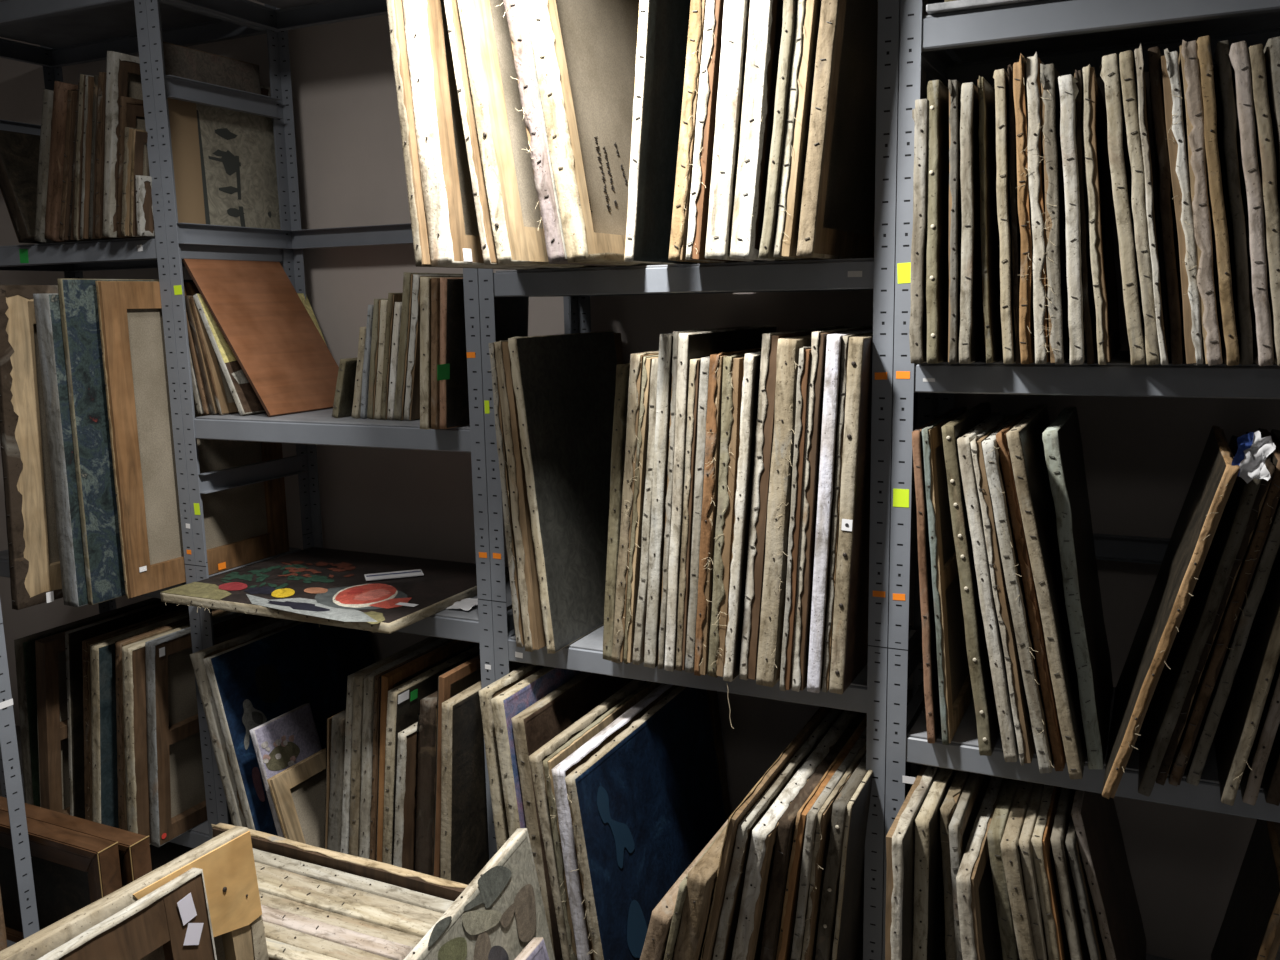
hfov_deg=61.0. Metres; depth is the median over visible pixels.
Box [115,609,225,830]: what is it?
canvas
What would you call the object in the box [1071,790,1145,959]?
canvas
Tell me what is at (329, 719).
canvas
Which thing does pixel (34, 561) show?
canvas
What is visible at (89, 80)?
canvas
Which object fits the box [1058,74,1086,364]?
canvas
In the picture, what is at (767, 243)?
canvas
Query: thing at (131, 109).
canvas
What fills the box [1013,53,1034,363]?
canvas
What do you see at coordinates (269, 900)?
canvas
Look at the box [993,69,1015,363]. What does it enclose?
canvas
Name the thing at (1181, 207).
canvas
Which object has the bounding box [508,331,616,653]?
canvas
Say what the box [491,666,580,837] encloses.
canvas
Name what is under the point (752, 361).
canvas
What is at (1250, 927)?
canvas
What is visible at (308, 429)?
shelving unit
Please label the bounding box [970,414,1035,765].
canvas
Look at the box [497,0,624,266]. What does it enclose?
canvas
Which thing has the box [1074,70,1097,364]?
canvas
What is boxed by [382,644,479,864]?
canvas
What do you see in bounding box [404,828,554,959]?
canvas
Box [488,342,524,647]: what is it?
canvas
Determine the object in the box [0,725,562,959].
floor
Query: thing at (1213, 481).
canvas
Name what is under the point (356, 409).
canvas
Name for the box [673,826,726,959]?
canvas
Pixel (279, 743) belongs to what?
canvas
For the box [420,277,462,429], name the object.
canvas
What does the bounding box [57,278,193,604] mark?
canvas
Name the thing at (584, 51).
canvas
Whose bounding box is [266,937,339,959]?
canvas
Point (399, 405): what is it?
canvas
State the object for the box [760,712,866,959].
canvas
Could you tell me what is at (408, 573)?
brochure
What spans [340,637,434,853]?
canvas
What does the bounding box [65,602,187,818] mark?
canvas
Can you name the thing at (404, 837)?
canvas
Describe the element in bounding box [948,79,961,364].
canvas
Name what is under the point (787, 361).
canvas
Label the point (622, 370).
canvas
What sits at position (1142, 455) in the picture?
wall
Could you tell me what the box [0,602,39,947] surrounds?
shelving unit
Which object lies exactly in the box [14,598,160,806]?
canvas
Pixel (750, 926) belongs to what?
canvas
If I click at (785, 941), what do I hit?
canvas
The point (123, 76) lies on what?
canvas
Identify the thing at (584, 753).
canvas
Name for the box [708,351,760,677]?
canvas
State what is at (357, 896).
canvas
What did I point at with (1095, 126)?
canvas
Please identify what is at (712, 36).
canvas
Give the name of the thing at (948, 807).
canvas
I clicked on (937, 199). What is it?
canvas
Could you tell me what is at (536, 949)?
canvas
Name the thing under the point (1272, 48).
canvas
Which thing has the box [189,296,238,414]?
canvas
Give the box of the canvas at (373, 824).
[369,639,452,860]
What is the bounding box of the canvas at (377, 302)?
[367,299,387,418]
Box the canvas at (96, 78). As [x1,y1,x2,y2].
[88,75,108,239]
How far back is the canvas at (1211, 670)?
1.99 m
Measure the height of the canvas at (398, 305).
0.311 m
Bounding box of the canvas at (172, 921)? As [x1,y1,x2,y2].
[37,867,216,959]
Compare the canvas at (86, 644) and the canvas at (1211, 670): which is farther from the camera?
the canvas at (86, 644)
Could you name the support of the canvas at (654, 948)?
on the shelving unit at (867, 693)
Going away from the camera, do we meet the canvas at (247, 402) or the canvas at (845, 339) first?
the canvas at (845, 339)
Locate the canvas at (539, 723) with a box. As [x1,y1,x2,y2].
[511,672,632,959]
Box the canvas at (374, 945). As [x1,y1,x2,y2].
[261,905,411,959]
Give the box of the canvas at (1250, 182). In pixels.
[1229,41,1273,365]
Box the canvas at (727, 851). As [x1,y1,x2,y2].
[700,706,831,959]
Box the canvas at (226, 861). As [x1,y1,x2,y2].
[0,826,268,959]
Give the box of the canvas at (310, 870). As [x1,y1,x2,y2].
[206,840,453,912]
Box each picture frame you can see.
[0,796,151,886]
[0,810,121,942]
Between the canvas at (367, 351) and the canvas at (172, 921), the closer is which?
the canvas at (172, 921)
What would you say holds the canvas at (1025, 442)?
on the shelving unit at (1071, 35)
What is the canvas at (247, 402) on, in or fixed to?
on the shelving unit at (308, 429)
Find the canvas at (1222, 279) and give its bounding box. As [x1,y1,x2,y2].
[1196,35,1238,365]
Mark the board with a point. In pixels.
(290, 368)
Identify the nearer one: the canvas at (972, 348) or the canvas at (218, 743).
the canvas at (972, 348)
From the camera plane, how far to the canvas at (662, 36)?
2.21 m
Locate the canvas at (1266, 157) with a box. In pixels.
[1248,44,1279,365]
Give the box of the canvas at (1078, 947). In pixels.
[1050,787,1090,959]
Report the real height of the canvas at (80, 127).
0.451 m
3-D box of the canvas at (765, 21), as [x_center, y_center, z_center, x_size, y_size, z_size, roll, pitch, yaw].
[0.364,-0.885,2.380,0.112,0.802,0.686,3,10,25]
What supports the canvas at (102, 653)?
on the shelving unit at (67, 32)
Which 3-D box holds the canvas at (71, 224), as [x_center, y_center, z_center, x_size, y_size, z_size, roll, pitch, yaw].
[-1.500,-0.948,3.346,0.115,0.432,0.550,3,10,25]
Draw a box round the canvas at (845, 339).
[822,332,872,692]
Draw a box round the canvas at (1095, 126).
[1082,64,1120,364]
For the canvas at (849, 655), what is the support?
on the shelving unit at (867, 693)
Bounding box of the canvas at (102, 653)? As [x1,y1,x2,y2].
[90,612,188,827]
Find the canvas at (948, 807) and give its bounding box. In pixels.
[940,770,969,959]
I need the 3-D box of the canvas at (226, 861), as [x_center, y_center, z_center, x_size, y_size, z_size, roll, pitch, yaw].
[-0.946,1.101,1.685,0.122,0.754,0.964,4,11,27]
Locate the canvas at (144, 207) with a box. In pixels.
[135,175,154,236]
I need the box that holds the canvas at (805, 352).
[780,347,810,690]
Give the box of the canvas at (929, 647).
[912,409,955,742]
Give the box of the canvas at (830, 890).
[815,689,912,959]
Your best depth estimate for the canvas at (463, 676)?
2.82 m
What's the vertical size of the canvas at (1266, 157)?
0.537 m
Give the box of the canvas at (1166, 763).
[1156,432,1274,785]
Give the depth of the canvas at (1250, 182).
1.86 m
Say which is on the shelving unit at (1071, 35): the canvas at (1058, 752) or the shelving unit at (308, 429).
the canvas at (1058, 752)
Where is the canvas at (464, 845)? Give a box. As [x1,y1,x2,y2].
[440,662,525,884]
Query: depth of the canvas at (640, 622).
2.45 m
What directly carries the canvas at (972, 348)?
on the shelving unit at (1071, 35)
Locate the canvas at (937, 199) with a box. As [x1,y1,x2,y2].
[926,80,948,363]
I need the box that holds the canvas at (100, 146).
[95,72,125,238]
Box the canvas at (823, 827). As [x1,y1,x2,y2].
[801,742,865,959]
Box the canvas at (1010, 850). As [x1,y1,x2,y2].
[1000,780,1036,959]
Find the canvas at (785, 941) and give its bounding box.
[776,714,866,959]
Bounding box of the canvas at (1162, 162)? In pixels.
[1148,46,1182,364]
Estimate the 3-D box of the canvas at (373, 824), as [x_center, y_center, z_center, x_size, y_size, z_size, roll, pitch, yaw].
[-0.583,0.780,3.171,0.086,0.640,0.610,3,10,25]
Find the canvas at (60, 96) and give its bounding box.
[45,81,77,241]
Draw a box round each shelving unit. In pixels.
[0,0,303,847]
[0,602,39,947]
[146,0,570,859]
[478,0,943,959]
[882,0,1279,959]
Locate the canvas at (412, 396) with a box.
[404,274,462,420]
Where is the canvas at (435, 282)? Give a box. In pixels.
[431,278,439,429]
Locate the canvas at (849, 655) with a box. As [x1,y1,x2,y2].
[829,334,917,693]
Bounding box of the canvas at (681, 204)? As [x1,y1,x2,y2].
[668,0,719,262]
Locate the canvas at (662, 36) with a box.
[624,0,703,263]
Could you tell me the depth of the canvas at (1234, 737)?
1.99 m
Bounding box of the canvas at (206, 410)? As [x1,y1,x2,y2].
[185,305,210,414]
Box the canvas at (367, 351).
[360,305,373,418]
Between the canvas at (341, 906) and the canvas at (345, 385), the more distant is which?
the canvas at (345, 385)
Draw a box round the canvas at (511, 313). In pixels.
[437,277,528,428]
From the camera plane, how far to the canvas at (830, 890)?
2.26 m
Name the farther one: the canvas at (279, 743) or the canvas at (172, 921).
the canvas at (279, 743)
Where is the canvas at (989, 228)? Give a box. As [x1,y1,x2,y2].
[978,76,1002,363]
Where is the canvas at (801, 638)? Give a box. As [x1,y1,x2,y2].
[791,325,872,691]
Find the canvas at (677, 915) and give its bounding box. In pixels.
[664,825,726,959]
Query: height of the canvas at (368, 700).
0.641 m
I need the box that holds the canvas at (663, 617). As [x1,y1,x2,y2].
[658,324,765,668]
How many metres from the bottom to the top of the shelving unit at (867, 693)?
2.750 m
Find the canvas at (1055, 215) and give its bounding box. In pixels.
[1033,63,1069,364]
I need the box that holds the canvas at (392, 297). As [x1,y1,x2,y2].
[381,293,402,419]
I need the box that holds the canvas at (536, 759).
[529,679,647,959]
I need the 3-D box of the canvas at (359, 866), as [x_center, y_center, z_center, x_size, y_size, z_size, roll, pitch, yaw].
[-0.677,1.085,2.437,0.712,0.534,0.045,3,10,25]
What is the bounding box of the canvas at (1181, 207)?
[1161,48,1202,364]
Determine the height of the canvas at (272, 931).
0.504 m
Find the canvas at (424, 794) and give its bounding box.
[413,691,437,875]
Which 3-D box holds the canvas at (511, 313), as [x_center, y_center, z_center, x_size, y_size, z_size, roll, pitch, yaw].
[-0.405,-0.332,2.788,0.044,0.367,0.422,3,10,25]
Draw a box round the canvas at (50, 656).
[34,601,161,814]
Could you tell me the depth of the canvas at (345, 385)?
2.97 m
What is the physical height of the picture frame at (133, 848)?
0.410 m
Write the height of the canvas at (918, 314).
0.500 m
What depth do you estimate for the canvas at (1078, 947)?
2.18 m
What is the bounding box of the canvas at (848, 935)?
[832,762,910,959]
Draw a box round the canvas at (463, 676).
[433,654,512,877]
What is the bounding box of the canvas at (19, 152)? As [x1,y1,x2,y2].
[0,130,47,243]
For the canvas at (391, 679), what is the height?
0.642 m
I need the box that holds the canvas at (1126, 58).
[1119,50,1159,364]
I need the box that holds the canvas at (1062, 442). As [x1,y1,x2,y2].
[1042,407,1112,768]
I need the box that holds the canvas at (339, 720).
[327,710,345,851]
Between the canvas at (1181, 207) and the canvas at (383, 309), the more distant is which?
the canvas at (383, 309)
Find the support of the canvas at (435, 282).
on the shelving unit at (308, 429)
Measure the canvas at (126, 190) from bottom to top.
0.293 m
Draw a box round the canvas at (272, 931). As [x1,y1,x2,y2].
[263,921,391,959]
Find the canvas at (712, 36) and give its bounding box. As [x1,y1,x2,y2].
[686,0,747,262]
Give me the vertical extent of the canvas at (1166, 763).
0.626 m
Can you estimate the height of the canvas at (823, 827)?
0.569 m
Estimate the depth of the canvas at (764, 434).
2.33 m
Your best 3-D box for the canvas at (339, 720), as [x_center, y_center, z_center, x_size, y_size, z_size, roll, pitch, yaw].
[-0.703,0.838,3.233,0.104,0.511,0.620,3,10,25]
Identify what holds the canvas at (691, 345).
on the shelving unit at (867, 693)
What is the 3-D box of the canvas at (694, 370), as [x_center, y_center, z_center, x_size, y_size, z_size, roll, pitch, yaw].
[0.228,0.042,2.660,0.067,0.706,0.592,3,10,25]
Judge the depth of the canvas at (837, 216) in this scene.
2.28 m
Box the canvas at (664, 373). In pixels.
[644,333,672,668]
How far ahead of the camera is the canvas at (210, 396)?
3.12 m
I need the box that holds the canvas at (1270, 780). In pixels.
[1262,723,1279,805]
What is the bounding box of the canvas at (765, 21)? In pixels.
[730,0,790,260]
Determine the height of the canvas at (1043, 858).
0.527 m
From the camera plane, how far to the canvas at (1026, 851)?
2.17 m
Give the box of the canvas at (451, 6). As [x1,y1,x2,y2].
[444,0,575,267]
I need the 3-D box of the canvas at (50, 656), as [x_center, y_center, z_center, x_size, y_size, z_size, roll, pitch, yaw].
[-1.650,0.730,3.608,0.118,0.631,0.728,3,10,25]
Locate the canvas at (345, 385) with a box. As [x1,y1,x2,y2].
[332,358,356,417]
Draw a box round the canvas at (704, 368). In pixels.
[685,356,709,672]
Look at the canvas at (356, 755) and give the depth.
2.92 m
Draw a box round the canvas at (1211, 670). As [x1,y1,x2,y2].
[1168,428,1279,785]
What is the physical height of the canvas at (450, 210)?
0.822 m
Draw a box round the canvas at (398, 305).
[387,302,401,419]
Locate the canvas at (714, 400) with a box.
[694,348,761,728]
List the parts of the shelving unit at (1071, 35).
post, post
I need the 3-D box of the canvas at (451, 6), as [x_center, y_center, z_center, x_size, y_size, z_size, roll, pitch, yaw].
[-0.181,-0.902,2.543,0.122,0.803,0.861,3,10,25]
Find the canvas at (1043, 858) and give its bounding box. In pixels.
[1031,784,1070,959]
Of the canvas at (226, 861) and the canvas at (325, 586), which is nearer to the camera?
the canvas at (226, 861)
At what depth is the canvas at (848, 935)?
2.32 m
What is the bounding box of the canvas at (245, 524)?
[95,281,288,598]
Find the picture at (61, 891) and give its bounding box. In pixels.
[0,846,90,931]
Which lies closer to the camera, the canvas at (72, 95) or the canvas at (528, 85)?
the canvas at (528, 85)
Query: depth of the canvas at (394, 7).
2.19 m
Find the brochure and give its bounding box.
[364,569,423,580]
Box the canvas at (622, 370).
[603,363,629,660]
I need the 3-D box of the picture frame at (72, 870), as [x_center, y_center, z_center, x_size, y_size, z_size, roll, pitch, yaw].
[-1.581,1.092,2.833,0.621,0.422,0.060,3,10,25]
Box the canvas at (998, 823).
[987,778,1019,959]
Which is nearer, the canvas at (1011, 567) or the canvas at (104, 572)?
the canvas at (1011, 567)
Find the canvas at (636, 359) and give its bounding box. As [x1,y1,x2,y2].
[611,351,658,663]
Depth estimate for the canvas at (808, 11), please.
2.10 m
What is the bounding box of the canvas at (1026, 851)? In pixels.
[1019,783,1048,959]
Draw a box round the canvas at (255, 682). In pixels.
[203,621,375,835]
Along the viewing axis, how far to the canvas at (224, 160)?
3.22 m
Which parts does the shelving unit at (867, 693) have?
post, post, post, post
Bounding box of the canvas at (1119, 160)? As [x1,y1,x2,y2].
[1100,53,1145,364]
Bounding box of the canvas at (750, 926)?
[731,710,856,959]
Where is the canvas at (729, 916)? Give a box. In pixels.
[712,708,843,959]
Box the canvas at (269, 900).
[259,891,421,948]
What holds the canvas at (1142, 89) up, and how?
on the shelving unit at (1071, 35)
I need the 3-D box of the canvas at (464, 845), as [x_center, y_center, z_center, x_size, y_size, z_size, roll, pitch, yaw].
[-0.355,0.808,3.043,0.074,0.617,0.650,3,10,25]
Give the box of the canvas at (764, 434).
[739,325,850,679]
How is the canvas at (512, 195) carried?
on the shelving unit at (867, 693)
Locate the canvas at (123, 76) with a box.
[103,51,270,237]
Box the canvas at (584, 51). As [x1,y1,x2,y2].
[524,0,674,265]
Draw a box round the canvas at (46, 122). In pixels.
[34,89,58,242]
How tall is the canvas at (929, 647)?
0.661 m
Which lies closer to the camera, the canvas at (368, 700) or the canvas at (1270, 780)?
the canvas at (1270, 780)
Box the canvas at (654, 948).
[640,820,727,959]
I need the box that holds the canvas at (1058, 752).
[996,408,1065,770]
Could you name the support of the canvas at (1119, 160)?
on the shelving unit at (1071, 35)
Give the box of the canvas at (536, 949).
[514,937,548,959]
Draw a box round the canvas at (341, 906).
[257,875,433,937]
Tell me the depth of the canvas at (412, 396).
2.84 m
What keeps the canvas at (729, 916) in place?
on the shelving unit at (867, 693)
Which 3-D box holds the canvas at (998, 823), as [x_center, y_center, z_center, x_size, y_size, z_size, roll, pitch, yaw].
[0.886,0.923,2.480,0.111,0.526,0.619,3,10,25]
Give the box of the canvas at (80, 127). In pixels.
[73,74,92,240]
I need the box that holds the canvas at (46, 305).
[33,293,87,606]
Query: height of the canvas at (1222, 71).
0.552 m
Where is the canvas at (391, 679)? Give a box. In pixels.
[376,640,479,861]
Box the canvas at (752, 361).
[723,352,760,681]
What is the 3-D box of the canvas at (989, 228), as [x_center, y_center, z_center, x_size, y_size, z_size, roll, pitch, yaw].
[0.774,-0.534,2.312,0.047,0.539,0.565,3,10,25]
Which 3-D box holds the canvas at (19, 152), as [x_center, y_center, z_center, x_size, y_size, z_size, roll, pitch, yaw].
[-1.773,-0.918,3.479,0.166,0.335,0.558,3,10,25]
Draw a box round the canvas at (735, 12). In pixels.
[705,0,762,261]
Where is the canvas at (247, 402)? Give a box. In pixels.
[193,293,326,415]
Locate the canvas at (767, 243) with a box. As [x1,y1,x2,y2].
[759,0,804,259]
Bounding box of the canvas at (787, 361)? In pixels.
[756,335,811,686]
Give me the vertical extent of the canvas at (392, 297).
0.336 m
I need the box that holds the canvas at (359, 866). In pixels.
[211,823,467,900]
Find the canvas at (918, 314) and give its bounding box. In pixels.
[909,99,927,362]
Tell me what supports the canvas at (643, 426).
on the shelving unit at (867, 693)
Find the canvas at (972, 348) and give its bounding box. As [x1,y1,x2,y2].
[959,82,985,363]
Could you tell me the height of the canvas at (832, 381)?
0.758 m
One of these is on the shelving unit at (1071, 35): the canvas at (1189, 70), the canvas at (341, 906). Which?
the canvas at (1189, 70)
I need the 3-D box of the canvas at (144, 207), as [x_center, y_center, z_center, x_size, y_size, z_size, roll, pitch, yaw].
[-1.374,-0.760,3.017,0.031,0.164,0.055,3,10,25]
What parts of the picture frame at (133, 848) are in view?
rail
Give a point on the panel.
(959, 5)
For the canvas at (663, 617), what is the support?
on the shelving unit at (867, 693)
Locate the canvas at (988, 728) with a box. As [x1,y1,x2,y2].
[941,402,999,755]
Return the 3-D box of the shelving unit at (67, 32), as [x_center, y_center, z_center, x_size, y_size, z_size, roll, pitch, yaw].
[-1.667,-0.204,3.549,1.026,2.750,0.491,3,10,25]
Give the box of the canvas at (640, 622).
[632,358,657,664]
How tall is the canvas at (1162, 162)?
0.553 m
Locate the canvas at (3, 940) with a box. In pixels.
[0,890,6,950]
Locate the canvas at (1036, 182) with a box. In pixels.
[1026,51,1052,363]
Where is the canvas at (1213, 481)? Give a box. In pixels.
[1102,425,1239,798]
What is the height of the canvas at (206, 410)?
0.337 m
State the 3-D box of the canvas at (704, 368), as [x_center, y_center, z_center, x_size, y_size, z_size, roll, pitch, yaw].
[0.251,0.042,2.650,0.070,0.710,0.588,3,10,25]
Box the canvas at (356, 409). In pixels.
[352,327,365,418]
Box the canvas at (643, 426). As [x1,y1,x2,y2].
[623,355,658,663]
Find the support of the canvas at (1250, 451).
on the shelving unit at (1071, 35)
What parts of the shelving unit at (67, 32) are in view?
post, post, post, post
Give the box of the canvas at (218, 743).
[190,619,300,826]
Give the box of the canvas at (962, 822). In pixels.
[949,772,990,959]
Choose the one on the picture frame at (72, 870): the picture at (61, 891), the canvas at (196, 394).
the picture at (61, 891)
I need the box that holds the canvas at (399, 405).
[394,272,462,420]
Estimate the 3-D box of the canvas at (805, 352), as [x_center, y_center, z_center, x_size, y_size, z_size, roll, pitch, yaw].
[0.452,0.044,2.534,0.062,0.735,0.624,3,10,25]
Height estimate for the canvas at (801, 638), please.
0.765 m
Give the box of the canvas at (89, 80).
[80,75,94,239]
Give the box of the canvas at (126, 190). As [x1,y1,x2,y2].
[121,127,145,236]
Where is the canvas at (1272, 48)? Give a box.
[1264,36,1279,212]
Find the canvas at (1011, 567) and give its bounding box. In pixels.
[982,413,1053,772]
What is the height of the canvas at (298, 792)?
0.324 m
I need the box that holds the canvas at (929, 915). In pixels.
[912,767,956,959]
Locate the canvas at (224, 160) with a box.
[168,98,280,228]
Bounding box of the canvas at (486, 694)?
[479,663,544,850]
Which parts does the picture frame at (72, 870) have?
rail, rail, rail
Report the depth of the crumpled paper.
2.90 m
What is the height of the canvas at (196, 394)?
0.243 m
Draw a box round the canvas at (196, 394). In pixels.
[189,346,203,413]
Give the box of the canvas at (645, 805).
[565,686,725,959]
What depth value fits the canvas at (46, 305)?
2.90 m
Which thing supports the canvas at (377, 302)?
on the shelving unit at (308, 429)
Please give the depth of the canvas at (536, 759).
2.43 m
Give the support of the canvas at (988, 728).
on the shelving unit at (1071, 35)
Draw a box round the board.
[182,259,338,416]
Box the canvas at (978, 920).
[956,776,1005,959]
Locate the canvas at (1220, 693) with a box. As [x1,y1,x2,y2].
[1186,429,1279,785]
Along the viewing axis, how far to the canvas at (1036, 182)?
2.01 m
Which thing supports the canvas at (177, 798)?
on the shelving unit at (67, 32)
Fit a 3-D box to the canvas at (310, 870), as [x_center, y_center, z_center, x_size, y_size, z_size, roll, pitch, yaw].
[-0.684,1.102,2.405,0.695,0.509,0.044,3,10,25]
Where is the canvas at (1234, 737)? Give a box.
[1214,546,1279,805]
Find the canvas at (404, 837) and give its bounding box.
[393,722,417,870]
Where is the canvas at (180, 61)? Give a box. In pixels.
[163,42,260,94]
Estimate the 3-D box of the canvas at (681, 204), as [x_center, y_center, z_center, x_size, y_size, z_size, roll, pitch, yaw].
[0.250,-0.905,2.426,0.123,0.833,0.698,3,10,25]
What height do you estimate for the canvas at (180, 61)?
0.538 m
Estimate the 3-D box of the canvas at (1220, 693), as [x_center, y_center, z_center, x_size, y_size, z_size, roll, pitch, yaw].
[1.207,0.236,2.195,0.158,0.632,0.483,3,10,25]
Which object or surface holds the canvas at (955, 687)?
on the shelving unit at (1071, 35)
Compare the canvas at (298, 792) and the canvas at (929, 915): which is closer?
the canvas at (929, 915)
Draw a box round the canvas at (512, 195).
[457,0,615,267]
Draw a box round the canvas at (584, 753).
[551,683,731,959]
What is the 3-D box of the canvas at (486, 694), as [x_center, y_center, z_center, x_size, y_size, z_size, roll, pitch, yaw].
[-0.203,0.789,2.953,0.085,0.678,0.672,3,10,25]
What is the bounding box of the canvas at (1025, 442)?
[1006,404,1086,779]
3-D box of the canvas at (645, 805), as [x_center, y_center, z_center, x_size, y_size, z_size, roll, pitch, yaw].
[0.050,0.873,2.626,0.112,0.613,0.732,3,10,25]
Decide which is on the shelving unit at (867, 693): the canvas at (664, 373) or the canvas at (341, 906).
the canvas at (664, 373)
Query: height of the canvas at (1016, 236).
0.558 m
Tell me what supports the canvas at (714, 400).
on the shelving unit at (867, 693)
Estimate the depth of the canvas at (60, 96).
3.13 m
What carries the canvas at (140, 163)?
on the shelving unit at (67, 32)
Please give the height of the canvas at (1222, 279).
0.558 m
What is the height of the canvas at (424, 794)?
0.601 m
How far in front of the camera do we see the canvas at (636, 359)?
2.45 m
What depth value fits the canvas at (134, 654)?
3.19 m
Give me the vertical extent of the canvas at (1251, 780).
0.607 m
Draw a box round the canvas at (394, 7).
[386,0,528,269]
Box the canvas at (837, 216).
[796,0,877,258]
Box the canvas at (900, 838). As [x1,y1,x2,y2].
[885,765,939,959]
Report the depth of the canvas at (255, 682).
3.22 m
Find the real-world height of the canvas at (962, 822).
0.551 m
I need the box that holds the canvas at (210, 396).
[185,295,218,414]
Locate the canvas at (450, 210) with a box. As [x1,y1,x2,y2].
[402,0,558,269]
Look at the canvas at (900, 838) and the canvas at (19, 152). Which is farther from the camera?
the canvas at (19, 152)
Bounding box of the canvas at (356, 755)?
[349,637,439,856]
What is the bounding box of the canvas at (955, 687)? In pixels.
[922,407,972,744]
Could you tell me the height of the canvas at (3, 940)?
0.362 m
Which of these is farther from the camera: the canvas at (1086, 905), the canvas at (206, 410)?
the canvas at (206, 410)
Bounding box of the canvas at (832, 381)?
[807,329,872,692]
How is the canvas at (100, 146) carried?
on the shelving unit at (67, 32)
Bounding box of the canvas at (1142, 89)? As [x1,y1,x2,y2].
[1134,43,1168,364]
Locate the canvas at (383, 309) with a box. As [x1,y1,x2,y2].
[374,300,387,419]
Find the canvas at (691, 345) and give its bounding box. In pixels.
[664,325,776,671]
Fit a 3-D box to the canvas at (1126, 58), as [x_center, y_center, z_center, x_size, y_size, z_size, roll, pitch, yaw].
[1.010,-0.523,2.184,0.095,0.547,0.590,3,10,25]
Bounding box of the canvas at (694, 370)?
[675,357,702,670]
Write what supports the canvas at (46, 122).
on the shelving unit at (67, 32)
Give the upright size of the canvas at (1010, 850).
0.526 m
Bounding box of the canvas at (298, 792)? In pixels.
[267,748,325,847]
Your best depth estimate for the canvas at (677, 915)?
2.15 m
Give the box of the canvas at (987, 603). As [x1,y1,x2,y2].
[957,412,1018,761]
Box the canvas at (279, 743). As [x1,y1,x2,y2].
[249,703,321,837]
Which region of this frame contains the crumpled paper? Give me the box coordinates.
[445,598,477,610]
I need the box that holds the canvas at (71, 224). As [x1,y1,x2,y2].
[69,82,85,240]
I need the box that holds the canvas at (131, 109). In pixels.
[117,96,145,237]
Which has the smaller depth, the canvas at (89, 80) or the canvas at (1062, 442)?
the canvas at (1062, 442)
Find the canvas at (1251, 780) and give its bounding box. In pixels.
[1240,655,1279,804]
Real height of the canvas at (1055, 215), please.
0.547 m
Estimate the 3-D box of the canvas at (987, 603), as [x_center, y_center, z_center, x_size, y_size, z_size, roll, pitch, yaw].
[0.795,0.202,2.373,0.138,0.655,0.510,3,10,25]
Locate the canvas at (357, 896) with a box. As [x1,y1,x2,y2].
[255,862,443,923]
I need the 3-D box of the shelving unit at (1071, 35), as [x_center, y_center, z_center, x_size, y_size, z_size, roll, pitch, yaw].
[1.090,-0.042,2.245,1.028,2.750,0.491,3,10,25]
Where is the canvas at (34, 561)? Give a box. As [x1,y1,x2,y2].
[0,285,62,609]
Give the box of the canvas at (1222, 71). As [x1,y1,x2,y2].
[1213,40,1252,364]
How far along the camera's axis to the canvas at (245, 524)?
3.10 m
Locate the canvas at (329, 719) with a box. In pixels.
[324,709,345,848]
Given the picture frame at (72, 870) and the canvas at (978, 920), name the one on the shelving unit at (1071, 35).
the canvas at (978, 920)
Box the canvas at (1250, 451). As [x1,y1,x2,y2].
[1138,431,1275,796]
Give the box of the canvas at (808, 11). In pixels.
[773,0,821,259]
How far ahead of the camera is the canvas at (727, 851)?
2.20 m
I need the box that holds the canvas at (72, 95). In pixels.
[59,90,77,240]
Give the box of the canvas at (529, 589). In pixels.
[494,332,623,651]
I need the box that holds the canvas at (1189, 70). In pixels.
[1178,40,1222,365]
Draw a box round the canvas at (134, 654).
[122,611,230,843]
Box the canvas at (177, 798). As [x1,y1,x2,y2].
[145,612,283,846]
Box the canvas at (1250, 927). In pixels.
[1211,819,1279,959]
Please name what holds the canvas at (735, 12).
on the shelving unit at (867, 693)
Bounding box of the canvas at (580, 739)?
[543,681,661,959]
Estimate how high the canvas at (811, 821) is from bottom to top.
0.568 m
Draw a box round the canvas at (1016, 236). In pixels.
[1008,64,1020,363]
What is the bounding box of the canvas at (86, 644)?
[82,607,188,820]
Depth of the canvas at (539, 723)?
2.64 m
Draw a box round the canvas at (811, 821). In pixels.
[791,727,866,959]
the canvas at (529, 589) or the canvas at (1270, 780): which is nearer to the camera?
the canvas at (1270, 780)
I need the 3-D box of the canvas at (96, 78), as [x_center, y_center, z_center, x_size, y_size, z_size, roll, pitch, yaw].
[-1.429,-0.950,3.312,0.105,0.444,0.551,3,10,25]
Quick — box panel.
[926,0,1043,14]
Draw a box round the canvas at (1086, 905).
[1065,789,1106,959]
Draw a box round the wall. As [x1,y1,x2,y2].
[0,0,1279,959]
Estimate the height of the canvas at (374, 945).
0.505 m
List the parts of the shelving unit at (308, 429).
post, post, post, post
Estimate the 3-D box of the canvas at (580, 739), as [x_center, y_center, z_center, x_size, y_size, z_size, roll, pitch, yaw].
[0.011,0.849,2.767,0.093,0.612,0.842,3,10,25]
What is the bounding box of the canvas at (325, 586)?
[160,547,509,633]
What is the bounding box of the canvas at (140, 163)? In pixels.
[130,130,151,236]
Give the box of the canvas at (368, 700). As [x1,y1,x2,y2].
[359,638,449,858]

